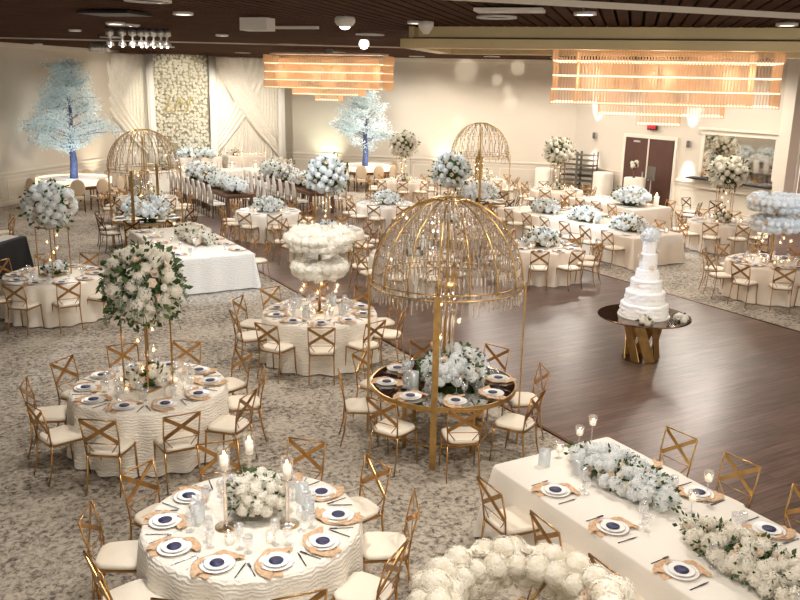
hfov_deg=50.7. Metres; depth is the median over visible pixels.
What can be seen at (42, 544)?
floor
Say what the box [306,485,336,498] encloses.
dinner plate
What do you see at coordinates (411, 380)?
table
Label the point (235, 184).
centrepiece
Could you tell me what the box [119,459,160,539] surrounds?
chair
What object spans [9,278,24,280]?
dinner plate
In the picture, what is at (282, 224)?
chair
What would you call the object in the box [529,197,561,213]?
centrepiece
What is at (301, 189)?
wooden table
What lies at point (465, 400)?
dinner plate
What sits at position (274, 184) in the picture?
covered chair
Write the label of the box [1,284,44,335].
chair
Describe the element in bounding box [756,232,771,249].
chair
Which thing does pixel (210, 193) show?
covered chair
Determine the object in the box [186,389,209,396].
dinner plate
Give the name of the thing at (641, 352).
table
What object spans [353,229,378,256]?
chair
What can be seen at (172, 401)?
plate
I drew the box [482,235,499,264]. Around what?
chair
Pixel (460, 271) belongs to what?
chair
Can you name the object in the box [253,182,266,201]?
covered chair
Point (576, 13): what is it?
recessed light
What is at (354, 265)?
seat cushion
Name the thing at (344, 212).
seat cushion
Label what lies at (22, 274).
napkin
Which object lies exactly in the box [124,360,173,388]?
centrepiece
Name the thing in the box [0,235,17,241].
table runner
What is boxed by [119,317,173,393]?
stand
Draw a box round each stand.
[34,225,71,277]
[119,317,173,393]
[301,254,337,313]
[315,191,338,224]
[396,154,410,180]
[439,185,460,223]
[517,582,545,599]
[549,162,565,189]
[646,166,655,192]
[713,187,734,222]
[762,213,791,262]
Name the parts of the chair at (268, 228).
frame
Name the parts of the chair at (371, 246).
frame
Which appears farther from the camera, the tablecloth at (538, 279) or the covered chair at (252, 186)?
the covered chair at (252, 186)
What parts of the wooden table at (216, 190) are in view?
leg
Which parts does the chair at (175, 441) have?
leg, leg, seat frame, frame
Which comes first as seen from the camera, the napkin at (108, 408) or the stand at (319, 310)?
the napkin at (108, 408)
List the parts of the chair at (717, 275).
frame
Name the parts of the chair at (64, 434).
leg, frame, leg, seat frame, leg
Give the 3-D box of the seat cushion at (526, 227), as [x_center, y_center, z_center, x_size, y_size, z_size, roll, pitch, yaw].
[3.765,-2.055,23.955,0.410,0.057,0.424,-8,17,-31]
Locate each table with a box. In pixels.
[35,171,111,208]
[111,214,181,246]
[167,156,222,169]
[184,177,255,217]
[222,154,266,167]
[257,176,334,214]
[343,161,391,185]
[371,359,515,453]
[450,198,506,217]
[534,167,553,186]
[591,171,613,195]
[597,304,691,363]
[623,177,644,188]
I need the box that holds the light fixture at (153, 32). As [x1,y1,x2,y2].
[105,26,171,47]
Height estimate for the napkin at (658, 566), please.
0.028 m
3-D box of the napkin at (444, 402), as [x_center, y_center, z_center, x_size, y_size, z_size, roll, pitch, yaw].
[0.626,1.190,9.995,0.257,0.028,0.448,4,15,9]
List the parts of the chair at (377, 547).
seat frame, leg, frame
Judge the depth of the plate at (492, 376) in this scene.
10.82 m
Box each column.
[145,54,159,169]
[208,56,218,154]
[278,88,285,157]
[771,58,799,214]
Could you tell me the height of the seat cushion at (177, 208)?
0.057 m
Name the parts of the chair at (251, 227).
frame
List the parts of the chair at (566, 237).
frame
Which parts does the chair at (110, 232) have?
frame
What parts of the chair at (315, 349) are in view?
leg, frame, leg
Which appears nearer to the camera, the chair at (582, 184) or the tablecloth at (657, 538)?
the tablecloth at (657, 538)
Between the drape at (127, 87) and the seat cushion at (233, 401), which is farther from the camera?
the drape at (127, 87)
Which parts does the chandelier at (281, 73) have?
ceiling plate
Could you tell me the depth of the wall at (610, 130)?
30.86 m
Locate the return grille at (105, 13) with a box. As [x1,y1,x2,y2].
[76,10,151,16]
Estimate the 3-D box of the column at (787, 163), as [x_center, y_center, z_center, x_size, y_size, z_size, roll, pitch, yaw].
[12.422,-4.969,26.865,0.570,5.500,0.490,-7,17,-29]
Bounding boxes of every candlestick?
[215,451,237,532]
[243,436,255,467]
[276,460,298,529]
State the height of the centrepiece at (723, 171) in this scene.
1.110 m
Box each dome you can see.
[106,129,183,244]
[366,196,526,469]
[448,123,510,219]
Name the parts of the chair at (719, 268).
frame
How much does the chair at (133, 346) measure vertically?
0.910 m
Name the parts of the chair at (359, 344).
seat frame, frame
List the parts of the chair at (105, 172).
backrest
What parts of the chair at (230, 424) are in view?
leg, seat frame, leg, frame, leg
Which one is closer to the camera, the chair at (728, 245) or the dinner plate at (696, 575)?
the dinner plate at (696, 575)
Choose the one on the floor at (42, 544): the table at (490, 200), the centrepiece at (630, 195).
the table at (490, 200)
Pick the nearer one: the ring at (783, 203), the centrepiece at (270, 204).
the ring at (783, 203)
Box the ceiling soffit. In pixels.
[400,26,799,58]
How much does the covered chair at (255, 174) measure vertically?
1.081 m
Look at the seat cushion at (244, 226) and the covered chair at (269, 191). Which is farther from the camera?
the covered chair at (269, 191)
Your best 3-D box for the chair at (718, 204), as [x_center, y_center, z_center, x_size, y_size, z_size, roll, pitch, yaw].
[9.762,-2.501,26.282,0.506,0.910,0.434,-3,15,-14]
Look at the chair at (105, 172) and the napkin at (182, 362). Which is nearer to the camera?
the napkin at (182, 362)
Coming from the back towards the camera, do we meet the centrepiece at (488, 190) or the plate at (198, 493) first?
the centrepiece at (488, 190)
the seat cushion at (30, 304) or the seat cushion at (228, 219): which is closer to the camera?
the seat cushion at (30, 304)
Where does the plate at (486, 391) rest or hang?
on the dinner plate at (502, 392)
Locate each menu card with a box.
[119,403,129,406]
[158,516,171,522]
[160,401,170,404]
[167,542,181,549]
[182,492,195,497]
[209,558,224,566]
[269,556,283,563]
[315,488,327,493]
[316,537,329,543]
[332,510,344,516]
[549,486,561,491]
[606,522,619,528]
[674,565,688,573]
[693,489,705,494]
[762,525,775,531]
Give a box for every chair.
[0,214,14,234]
[0,258,12,280]
[0,295,11,304]
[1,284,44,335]
[9,218,15,234]
[19,376,66,458]
[25,401,90,486]
[26,178,34,189]
[33,253,55,266]
[49,354,78,426]
[51,281,83,333]
[70,179,85,212]
[77,499,137,599]
[78,418,139,497]
[79,252,98,266]
[82,169,93,195]
[83,550,163,599]
[87,281,122,324]
[89,178,108,210]
[94,211,119,246]
[95,216,122,252]
[96,170,113,198]
[98,195,115,218]
[101,191,114,217]
[106,176,123,204]
[106,342,139,367]
[109,171,125,201]
[111,198,122,216]
[114,174,128,201]
[116,207,138,239]
[118,188,130,195]
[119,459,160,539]
[123,220,140,245]
[150,597,170,599]
[153,411,200,493]
[165,197,175,212]
[165,218,179,227]
[168,170,182,194]
[171,188,181,211]
[172,207,194,226]
[172,340,201,364]
[173,172,187,200]
[175,194,192,220]
[177,173,192,203]
[179,190,194,219]
[182,175,197,205]
[186,177,202,207]
[191,179,207,210]
[196,438,239,481]
[197,181,213,212]
[202,183,218,215]
[204,387,257,469]
[207,185,224,216]
[218,204,234,232]
[219,208,240,238]
[220,220,227,237]
[225,346,252,416]
[228,363,266,441]
[229,224,237,242]
[229,309,266,370]
[230,200,241,231]
[232,295,261,351]
[234,177,248,208]
[237,212,258,244]
[239,178,254,207]
[239,229,247,248]
[243,169,254,192]
[245,180,260,206]
[249,170,254,191]
[250,234,259,274]
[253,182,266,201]
[254,172,268,196]
[254,322,296,383]
[255,239,271,281]
[260,174,274,197]
[260,286,281,310]
[266,175,278,195]
[266,214,281,239]
[271,223,284,260]
[271,588,327,599]
[272,177,287,206]
[277,218,288,252]
[277,229,302,266]
[278,179,293,206]
[285,181,300,210]
[285,200,297,208]
[286,437,325,480]
[287,211,309,231]
[291,182,307,214]
[300,207,316,224]
[301,216,314,223]
[302,202,314,219]
[305,283,327,297]
[307,327,335,384]
[324,183,339,209]
[331,539,408,599]
[333,234,355,268]
[334,185,346,212]
[334,216,348,224]
[337,368,378,446]
[340,198,354,223]
[345,166,354,191]
[345,195,355,223]
[345,319,385,378]
[346,202,366,225]
[349,249,368,287]
[350,453,391,532]
[351,347,398,420]
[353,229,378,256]
[353,285,374,305]
[354,253,381,295]
[355,165,366,192]
[355,239,368,277]
[362,489,419,592]
[363,218,373,250]
[364,224,382,243]
[366,175,376,191]
[366,177,380,197]
[366,396,417,476]
[367,205,385,234]
[369,165,383,192]
[371,307,407,361]
[376,180,391,191]
[377,294,400,350]
[383,160,398,177]
[384,165,396,178]
[384,260,408,301]
[391,206,409,222]
[397,181,408,199]
[409,339,432,359]
[412,181,429,205]
[418,260,445,296]
[421,224,442,247]
[424,183,437,203]
[439,409,484,483]
[448,255,471,290]
[449,226,466,249]
[452,242,465,278]
[457,250,476,287]
[475,201,488,215]
[477,475,539,540]
[481,245,501,275]
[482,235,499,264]
[483,343,509,420]
[488,205,507,228]
[489,389,545,459]
[492,180,502,197]
[492,192,507,207]
[494,245,521,283]
[495,200,514,213]
[499,179,516,201]
[501,362,549,439]
[502,174,510,197]
[504,208,523,235]
[506,177,519,199]
[517,184,529,204]
[520,182,528,205]
[521,187,535,205]
[521,212,539,235]
[527,251,549,291]
[527,510,588,599]
[538,181,548,186]
[539,189,550,198]
[539,216,559,234]
[556,250,585,291]
[559,191,576,205]
[559,221,579,241]
[560,195,573,209]
[568,232,583,248]
[574,245,604,286]
[579,225,601,254]
[581,184,590,196]
[582,238,602,278]
[588,553,644,599]
[591,201,607,216]
[599,230,624,267]
[607,204,616,218]
[653,219,665,229]
[659,426,697,477]
[665,200,675,218]
[670,214,685,247]
[675,210,685,227]
[676,224,688,254]
[678,218,699,246]
[679,197,699,223]
[681,202,702,223]
[696,209,709,216]
[698,247,722,288]
[700,222,720,256]
[703,254,732,298]
[706,201,722,216]
[713,244,730,282]
[715,204,725,214]
[716,452,761,508]
[724,225,750,254]
[726,210,740,218]
[727,262,757,307]
[747,233,769,253]
[748,243,767,253]
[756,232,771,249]
[768,268,796,312]
[783,483,799,534]
[787,247,799,258]
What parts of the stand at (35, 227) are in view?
post, post, post, post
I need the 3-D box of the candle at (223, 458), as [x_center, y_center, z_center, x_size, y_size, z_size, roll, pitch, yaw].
[-1.445,1.313,6.929,0.072,0.167,0.070,-7,17,-29]
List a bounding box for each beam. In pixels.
[0,37,399,47]
[454,0,799,18]
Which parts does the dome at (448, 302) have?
post, post, gold stem, post, post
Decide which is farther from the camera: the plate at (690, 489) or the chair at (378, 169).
the chair at (378, 169)
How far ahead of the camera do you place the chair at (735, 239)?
22.68 m
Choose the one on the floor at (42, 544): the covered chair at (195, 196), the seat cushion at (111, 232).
the covered chair at (195, 196)
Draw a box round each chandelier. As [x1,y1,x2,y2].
[263,49,393,100]
[549,50,786,126]
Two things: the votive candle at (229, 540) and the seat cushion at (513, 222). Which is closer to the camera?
the votive candle at (229, 540)
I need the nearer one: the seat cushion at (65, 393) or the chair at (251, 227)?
the seat cushion at (65, 393)
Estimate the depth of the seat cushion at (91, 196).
28.28 m
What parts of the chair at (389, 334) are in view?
seat frame, frame, leg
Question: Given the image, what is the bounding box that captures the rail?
[275,26,318,28]
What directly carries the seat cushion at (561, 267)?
on the chair at (570, 267)
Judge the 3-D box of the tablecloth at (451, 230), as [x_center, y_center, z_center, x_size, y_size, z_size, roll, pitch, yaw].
[1.332,-1.740,22.912,1.967,0.758,1.964,-6,16,-27]
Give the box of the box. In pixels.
[239,17,274,30]
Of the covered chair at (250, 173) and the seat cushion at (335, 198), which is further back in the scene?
the covered chair at (250, 173)
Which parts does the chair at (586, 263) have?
frame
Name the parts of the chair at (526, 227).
frame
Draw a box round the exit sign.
[647,125,657,129]
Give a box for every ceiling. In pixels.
[0,0,799,59]
[579,0,710,26]
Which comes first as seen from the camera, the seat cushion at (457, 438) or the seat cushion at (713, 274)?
the seat cushion at (457, 438)
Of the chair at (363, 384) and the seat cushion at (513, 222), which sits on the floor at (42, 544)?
the chair at (363, 384)
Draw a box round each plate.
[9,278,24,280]
[28,280,42,283]
[54,280,69,282]
[73,383,96,390]
[76,383,94,388]
[77,276,92,278]
[81,395,105,403]
[84,395,102,401]
[90,371,113,377]
[93,371,110,376]
[111,401,136,409]
[115,401,133,407]
[126,363,140,367]
[148,512,181,528]
[152,513,177,524]
[153,399,177,407]
[156,399,174,405]
[156,537,191,555]
[161,539,187,552]
[162,361,178,365]
[173,488,204,502]
[177,489,200,499]
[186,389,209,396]
[188,366,209,372]
[189,389,206,395]
[191,366,206,371]
[199,377,221,383]
[199,554,234,572]
[202,377,218,381]
[203,555,230,569]
[218,474,236,486]
[258,551,293,570]
[262,553,289,566]
[267,313,284,316]
[284,318,301,322]
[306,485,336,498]
[306,532,339,550]
[310,485,332,495]
[310,533,335,546]
[322,507,353,522]
[326,508,349,519]
[376,378,397,384]
[379,378,394,383]
[387,364,407,370]
[389,364,404,369]
[399,391,421,399]
[402,392,418,397]
[444,396,466,404]
[447,396,463,402]
[481,388,503,396]
[484,389,500,394]
[488,374,508,380]
[490,374,506,379]
[540,483,570,496]
[544,484,566,493]
[596,518,629,534]
[600,519,625,531]
[636,455,653,464]
[663,560,699,579]
[667,562,695,576]
[683,485,714,499]
[687,486,710,496]
[752,521,786,537]
[756,522,781,533]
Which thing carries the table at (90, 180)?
on the floor at (42, 544)
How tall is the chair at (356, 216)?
0.910 m
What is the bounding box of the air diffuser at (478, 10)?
[473,8,545,12]
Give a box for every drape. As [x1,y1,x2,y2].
[107,53,149,183]
[208,57,278,160]
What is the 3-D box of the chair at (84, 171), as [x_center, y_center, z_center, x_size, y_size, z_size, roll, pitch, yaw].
[-11.439,-4.209,30.770,0.480,1.107,0.508,0,15,-6]
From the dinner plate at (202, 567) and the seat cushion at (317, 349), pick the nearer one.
the dinner plate at (202, 567)
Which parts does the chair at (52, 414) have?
frame, leg, seat frame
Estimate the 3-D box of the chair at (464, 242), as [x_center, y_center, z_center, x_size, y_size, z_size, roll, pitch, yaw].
[1.165,-0.872,19.294,0.506,0.910,0.434,-9,18,-34]
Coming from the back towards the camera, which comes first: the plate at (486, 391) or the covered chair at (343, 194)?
the covered chair at (343, 194)
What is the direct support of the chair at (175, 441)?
on the floor at (42, 544)
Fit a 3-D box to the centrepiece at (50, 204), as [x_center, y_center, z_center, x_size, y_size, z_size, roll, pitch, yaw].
[-6.484,-1.744,15.545,1.034,0.996,1.111,2,15,2]
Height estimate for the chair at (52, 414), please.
0.910 m
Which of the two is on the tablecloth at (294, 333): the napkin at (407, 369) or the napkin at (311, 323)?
the napkin at (311, 323)
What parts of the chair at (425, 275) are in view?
frame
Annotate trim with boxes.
[119,50,287,57]
[258,244,799,444]
[407,37,799,41]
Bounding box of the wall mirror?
[685,127,778,194]
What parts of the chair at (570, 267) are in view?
frame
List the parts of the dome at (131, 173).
post, post, gold stem, post, post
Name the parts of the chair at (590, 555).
frame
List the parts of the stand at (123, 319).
post, post, post, post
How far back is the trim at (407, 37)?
14.81 m
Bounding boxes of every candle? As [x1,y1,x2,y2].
[219,451,227,470]
[226,535,232,544]
[245,436,252,454]
[267,534,273,543]
[282,460,290,479]
[556,446,562,452]
[576,429,582,435]
[590,419,595,425]
[653,193,658,206]
[689,494,696,501]
[705,474,711,481]
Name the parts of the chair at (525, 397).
seat frame, frame, leg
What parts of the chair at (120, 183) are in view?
backrest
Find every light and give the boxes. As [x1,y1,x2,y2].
[68,29,81,31]
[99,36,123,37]
[105,22,124,24]
[109,23,139,26]
[124,0,171,3]
[173,11,192,15]
[216,34,227,36]
[356,33,383,35]
[407,21,417,23]
[476,15,516,19]
[573,11,596,15]
[776,22,797,26]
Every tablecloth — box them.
[0,235,33,278]
[0,265,109,327]
[67,362,233,477]
[115,195,179,226]
[128,227,260,294]
[136,473,366,599]
[143,167,296,191]
[234,207,301,243]
[258,298,378,375]
[289,224,365,264]
[354,200,416,233]
[366,249,453,297]
[377,178,427,202]
[414,217,484,256]
[456,177,506,199]
[473,437,799,599]
[494,206,684,269]
[499,239,581,286]
[528,187,582,208]
[567,195,670,230]
[683,217,756,254]
[718,254,799,306]
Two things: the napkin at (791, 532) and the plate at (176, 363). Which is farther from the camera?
the plate at (176, 363)
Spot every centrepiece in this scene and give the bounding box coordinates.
[16,178,78,232]
[40,260,69,274]
[95,235,193,332]
[116,193,175,217]
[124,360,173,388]
[129,183,161,195]
[170,147,220,158]
[174,222,218,245]
[184,160,203,179]
[195,162,220,183]
[207,172,232,186]
[220,176,250,191]
[227,147,243,154]
[227,466,291,519]
[250,195,284,212]
[258,158,280,177]
[262,156,295,166]
[272,163,297,181]
[287,171,306,184]
[302,177,310,188]
[304,152,351,196]
[316,219,336,225]
[370,188,401,204]
[389,130,420,158]
[392,233,435,256]
[395,173,410,180]
[415,340,490,387]
[427,151,475,191]
[440,212,460,221]
[457,180,500,199]
[471,168,493,180]
[519,225,562,247]
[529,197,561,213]
[542,136,576,165]
[550,183,565,188]
[563,440,681,512]
[567,204,606,222]
[608,211,649,231]
[609,185,653,205]
[630,160,638,169]
[635,314,654,325]
[672,510,799,599]
[673,312,689,322]
[704,155,752,192]
[713,211,732,221]
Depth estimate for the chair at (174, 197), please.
25.44 m
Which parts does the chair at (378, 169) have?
backrest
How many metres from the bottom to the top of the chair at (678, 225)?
0.910 m
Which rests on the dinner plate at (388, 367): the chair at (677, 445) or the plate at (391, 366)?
the plate at (391, 366)
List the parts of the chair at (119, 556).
frame, leg, seat frame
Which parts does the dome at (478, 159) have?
gold stem, post, post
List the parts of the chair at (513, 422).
leg, seat frame, leg, frame, leg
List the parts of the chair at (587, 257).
frame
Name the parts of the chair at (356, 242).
frame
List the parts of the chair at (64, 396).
frame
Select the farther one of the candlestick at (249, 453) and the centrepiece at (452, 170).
the centrepiece at (452, 170)
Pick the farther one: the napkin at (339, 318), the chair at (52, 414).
the napkin at (339, 318)
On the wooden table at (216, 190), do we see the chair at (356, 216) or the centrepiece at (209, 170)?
the centrepiece at (209, 170)
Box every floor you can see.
[0,180,799,599]
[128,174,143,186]
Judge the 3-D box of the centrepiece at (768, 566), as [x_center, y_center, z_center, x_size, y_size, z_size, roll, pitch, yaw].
[2.761,1.987,6.496,0.641,0.343,1.612,-6,16,-25]
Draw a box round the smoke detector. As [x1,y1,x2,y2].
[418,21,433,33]
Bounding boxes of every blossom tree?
[16,56,127,178]
[328,85,399,165]
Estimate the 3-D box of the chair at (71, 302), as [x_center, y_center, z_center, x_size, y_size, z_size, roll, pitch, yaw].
[-5.931,0.083,15.037,0.434,0.910,0.506,-9,18,-34]
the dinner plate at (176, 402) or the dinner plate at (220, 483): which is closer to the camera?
the dinner plate at (220, 483)
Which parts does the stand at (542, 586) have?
arm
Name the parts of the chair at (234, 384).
seat frame, frame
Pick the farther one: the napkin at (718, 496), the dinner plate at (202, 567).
the napkin at (718, 496)
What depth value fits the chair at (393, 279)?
17.37 m
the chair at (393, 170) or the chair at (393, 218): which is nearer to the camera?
the chair at (393, 218)
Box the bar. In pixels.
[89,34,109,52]
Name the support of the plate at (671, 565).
on the dinner plate at (696, 575)
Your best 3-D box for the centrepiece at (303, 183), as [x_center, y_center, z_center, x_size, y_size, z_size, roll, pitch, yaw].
[-2.852,-4.020,28.836,0.962,0.531,1.323,-4,15,-20]
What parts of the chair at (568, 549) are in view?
frame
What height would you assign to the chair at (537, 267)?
0.910 m
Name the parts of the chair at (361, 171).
backrest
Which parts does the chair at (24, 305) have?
frame, seat frame, leg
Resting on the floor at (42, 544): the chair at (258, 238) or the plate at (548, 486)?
the chair at (258, 238)
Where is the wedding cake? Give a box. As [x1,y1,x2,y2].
[617,226,669,321]
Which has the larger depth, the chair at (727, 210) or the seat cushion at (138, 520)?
the chair at (727, 210)
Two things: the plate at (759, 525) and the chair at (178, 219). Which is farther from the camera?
the chair at (178, 219)
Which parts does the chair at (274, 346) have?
leg, frame, seat frame, leg, leg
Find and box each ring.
[282,223,355,254]
[289,253,349,282]
[746,190,799,215]
[748,212,799,234]
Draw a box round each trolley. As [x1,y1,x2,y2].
[559,151,581,188]
[575,151,598,192]
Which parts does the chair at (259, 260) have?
frame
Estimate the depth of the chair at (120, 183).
28.84 m
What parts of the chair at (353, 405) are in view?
leg, frame, leg, seat frame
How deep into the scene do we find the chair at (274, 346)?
12.68 m
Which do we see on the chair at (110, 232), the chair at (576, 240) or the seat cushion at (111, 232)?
the seat cushion at (111, 232)
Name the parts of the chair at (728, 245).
frame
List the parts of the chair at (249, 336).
frame, seat frame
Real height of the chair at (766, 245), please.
0.910 m
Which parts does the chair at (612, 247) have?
frame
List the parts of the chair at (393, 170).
backrest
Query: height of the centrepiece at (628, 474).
0.340 m
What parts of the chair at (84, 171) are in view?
backrest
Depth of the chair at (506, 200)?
26.42 m
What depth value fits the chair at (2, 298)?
15.12 m
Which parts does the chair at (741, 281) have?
frame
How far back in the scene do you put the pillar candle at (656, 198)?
26.56 m
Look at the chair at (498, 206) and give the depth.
28.09 m
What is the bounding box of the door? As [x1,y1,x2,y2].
[619,133,679,209]
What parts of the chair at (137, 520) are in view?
leg, seat frame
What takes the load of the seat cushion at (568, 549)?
on the chair at (568, 549)
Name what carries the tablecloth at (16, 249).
on the floor at (42, 544)
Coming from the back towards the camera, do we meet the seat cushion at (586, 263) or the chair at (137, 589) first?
the seat cushion at (586, 263)
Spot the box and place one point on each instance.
(246, 23)
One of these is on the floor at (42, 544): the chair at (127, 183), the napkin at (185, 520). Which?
the chair at (127, 183)
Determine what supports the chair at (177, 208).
on the floor at (42, 544)
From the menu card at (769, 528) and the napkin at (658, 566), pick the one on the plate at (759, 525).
the menu card at (769, 528)
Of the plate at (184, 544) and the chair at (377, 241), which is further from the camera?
the chair at (377, 241)
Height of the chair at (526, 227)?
0.910 m
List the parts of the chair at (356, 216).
frame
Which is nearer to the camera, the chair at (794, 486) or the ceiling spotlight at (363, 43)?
the chair at (794, 486)
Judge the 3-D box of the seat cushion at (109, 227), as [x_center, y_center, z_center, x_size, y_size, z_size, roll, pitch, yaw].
[-7.801,-1.940,22.573,0.410,0.057,0.424,1,15,-2]
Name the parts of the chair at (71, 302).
leg, seat frame, frame, leg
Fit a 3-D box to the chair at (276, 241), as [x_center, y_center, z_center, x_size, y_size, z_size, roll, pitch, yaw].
[-2.975,-1.450,21.195,0.506,0.910,0.434,0,15,-5]
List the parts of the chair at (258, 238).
frame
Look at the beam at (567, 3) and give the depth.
10.30 m
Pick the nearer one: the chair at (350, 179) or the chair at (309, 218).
the chair at (309, 218)
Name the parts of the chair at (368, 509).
seat frame, frame, leg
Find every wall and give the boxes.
[0,47,117,201]
[150,53,210,169]
[164,56,210,169]
[285,60,576,186]
[571,57,787,217]
[796,173,799,216]
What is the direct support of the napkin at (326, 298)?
on the tablecloth at (294, 333)
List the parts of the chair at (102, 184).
backrest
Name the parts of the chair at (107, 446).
leg, frame, seat frame, leg, leg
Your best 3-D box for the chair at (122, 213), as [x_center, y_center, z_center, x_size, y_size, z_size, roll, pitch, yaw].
[-7.515,-2.096,23.321,0.434,0.910,0.506,-13,20,-43]
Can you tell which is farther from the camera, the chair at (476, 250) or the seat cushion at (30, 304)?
the chair at (476, 250)
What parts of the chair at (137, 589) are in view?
frame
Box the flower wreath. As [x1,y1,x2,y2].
[405,535,637,599]
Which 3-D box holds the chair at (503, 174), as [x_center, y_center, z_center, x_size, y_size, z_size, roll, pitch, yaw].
[4.092,-4.533,33.671,0.506,0.910,0.435,-12,19,-41]
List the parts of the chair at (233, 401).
seat frame, frame, leg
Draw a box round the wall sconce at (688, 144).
[686,141,691,147]
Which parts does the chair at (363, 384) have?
frame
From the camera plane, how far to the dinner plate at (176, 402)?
9.65 m
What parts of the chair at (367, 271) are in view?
frame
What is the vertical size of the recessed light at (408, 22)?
0.045 m
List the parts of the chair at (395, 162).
backrest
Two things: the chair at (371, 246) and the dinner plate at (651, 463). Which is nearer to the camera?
the dinner plate at (651, 463)
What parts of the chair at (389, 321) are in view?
frame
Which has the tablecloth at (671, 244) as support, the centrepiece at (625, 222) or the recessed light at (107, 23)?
the centrepiece at (625, 222)
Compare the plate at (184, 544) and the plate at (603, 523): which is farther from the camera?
the plate at (603, 523)
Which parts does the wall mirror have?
mirror pane, frame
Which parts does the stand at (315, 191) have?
post, post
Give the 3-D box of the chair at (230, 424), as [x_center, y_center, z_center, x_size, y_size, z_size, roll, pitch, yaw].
[-1.986,1.487,9.933,0.506,0.910,0.434,6,15,18]
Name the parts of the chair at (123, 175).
backrest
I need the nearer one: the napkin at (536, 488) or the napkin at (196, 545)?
the napkin at (196, 545)
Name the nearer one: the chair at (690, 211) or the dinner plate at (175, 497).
the dinner plate at (175, 497)
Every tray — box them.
[560,173,578,175]
[560,178,578,180]
[577,169,595,171]
[577,174,591,177]
[577,180,590,182]
[578,154,597,156]
[578,159,596,161]
[578,164,596,166]
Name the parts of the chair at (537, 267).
frame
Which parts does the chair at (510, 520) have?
leg, frame, seat frame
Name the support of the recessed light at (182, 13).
attached to the ceiling at (18, 18)
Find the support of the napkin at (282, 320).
on the tablecloth at (294, 333)
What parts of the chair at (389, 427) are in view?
leg, frame, leg, seat frame, leg, leg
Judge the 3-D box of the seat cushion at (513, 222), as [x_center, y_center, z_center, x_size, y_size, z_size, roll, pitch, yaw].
[3.362,-2.239,24.631,0.410,0.057,0.424,-7,16,-28]
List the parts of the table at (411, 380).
leg, leg, leg, leg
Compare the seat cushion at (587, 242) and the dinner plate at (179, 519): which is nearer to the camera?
the dinner plate at (179, 519)
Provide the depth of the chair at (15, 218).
20.98 m
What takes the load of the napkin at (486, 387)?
on the table at (411, 380)
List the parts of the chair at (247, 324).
frame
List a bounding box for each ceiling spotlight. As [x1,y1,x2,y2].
[335,16,354,29]
[359,40,368,48]
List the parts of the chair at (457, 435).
leg, leg, seat frame, frame, leg, leg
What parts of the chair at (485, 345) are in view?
frame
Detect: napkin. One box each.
[2,272,24,275]
[5,277,28,281]
[23,279,46,285]
[69,381,101,391]
[73,394,112,404]
[90,369,115,379]
[105,399,143,412]
[141,510,188,528]
[144,536,201,556]
[151,395,173,411]
[168,360,184,369]
[171,486,207,506]
[182,368,216,374]
[184,386,211,399]
[190,549,244,578]
[193,377,228,384]
[216,471,243,491]
[254,547,292,578]
[262,311,288,316]
[267,304,287,310]
[279,317,306,323]
[289,298,302,304]
[289,472,302,486]
[297,485,343,500]
[302,526,342,555]
[310,319,331,326]
[311,296,327,302]
[314,506,364,524]
[331,299,356,303]
[338,315,355,323]
[349,303,374,308]
[352,309,374,316]
[371,376,402,385]
[386,363,409,373]
[393,390,428,401]
[442,394,464,408]
[478,385,505,398]
[482,374,515,382]
[531,482,579,496]
[588,517,638,536]
[649,459,662,466]
[652,559,711,579]
[674,485,724,501]
[741,522,795,539]
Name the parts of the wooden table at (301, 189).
leg, leg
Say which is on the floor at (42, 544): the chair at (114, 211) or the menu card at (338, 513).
the chair at (114, 211)
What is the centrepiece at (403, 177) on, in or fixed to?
on the tablecloth at (393, 186)
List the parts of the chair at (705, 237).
frame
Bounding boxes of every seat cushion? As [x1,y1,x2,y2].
[0,230,11,234]
[10,300,39,308]
[32,405,66,420]
[38,425,83,444]
[52,299,78,306]
[62,389,69,398]
[74,196,85,199]
[89,194,108,198]
[89,293,101,300]
[89,437,133,455]
[94,540,137,569]
[100,225,116,229]
[101,230,120,234]
[102,207,115,209]
[102,579,163,599]
[106,192,122,196]
[134,503,158,525]
[154,431,196,451]
[175,206,189,209]
[207,415,248,432]
[209,202,224,205]
[224,218,234,221]
[224,222,239,225]
[225,377,244,391]
[228,395,259,409]
[236,330,265,340]
[240,225,257,228]
[240,319,261,328]
[255,257,266,262]
[261,341,293,351]
[266,226,280,229]
[275,239,284,243]
[293,199,307,202]
[308,344,335,354]
[333,571,393,599]
[334,197,344,200]
[343,211,354,214]
[344,397,376,411]
[348,339,378,349]
[350,214,365,217]
[350,496,378,521]
[352,263,368,268]
[354,243,373,247]
[357,179,366,181]
[359,269,381,275]
[360,377,371,389]
[362,531,407,559]
[364,239,378,242]
[369,217,384,220]
[373,328,400,338]
[374,418,414,436]
[377,317,394,326]
[388,274,407,280]
[420,275,439,280]
[441,427,478,443]
[487,506,537,534]
[495,413,534,430]
[507,221,523,224]
[508,392,539,405]
[524,226,539,229]
[529,265,547,270]
[554,542,588,560]
[558,264,579,270]
[562,235,578,238]
[578,260,597,266]
[582,255,596,259]
[583,240,600,244]
[604,245,623,249]
[631,590,644,599]
[680,231,698,235]
[683,213,697,216]
[684,210,697,212]
[703,235,719,239]
[704,265,722,271]
[709,272,730,277]
[728,237,746,240]
[733,278,756,285]
[749,235,766,239]
[757,232,770,235]
[769,283,791,289]
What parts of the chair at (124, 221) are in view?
frame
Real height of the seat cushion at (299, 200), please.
0.060 m
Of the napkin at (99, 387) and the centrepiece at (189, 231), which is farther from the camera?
the centrepiece at (189, 231)
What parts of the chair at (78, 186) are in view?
backrest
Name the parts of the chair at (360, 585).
seat frame, frame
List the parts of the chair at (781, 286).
frame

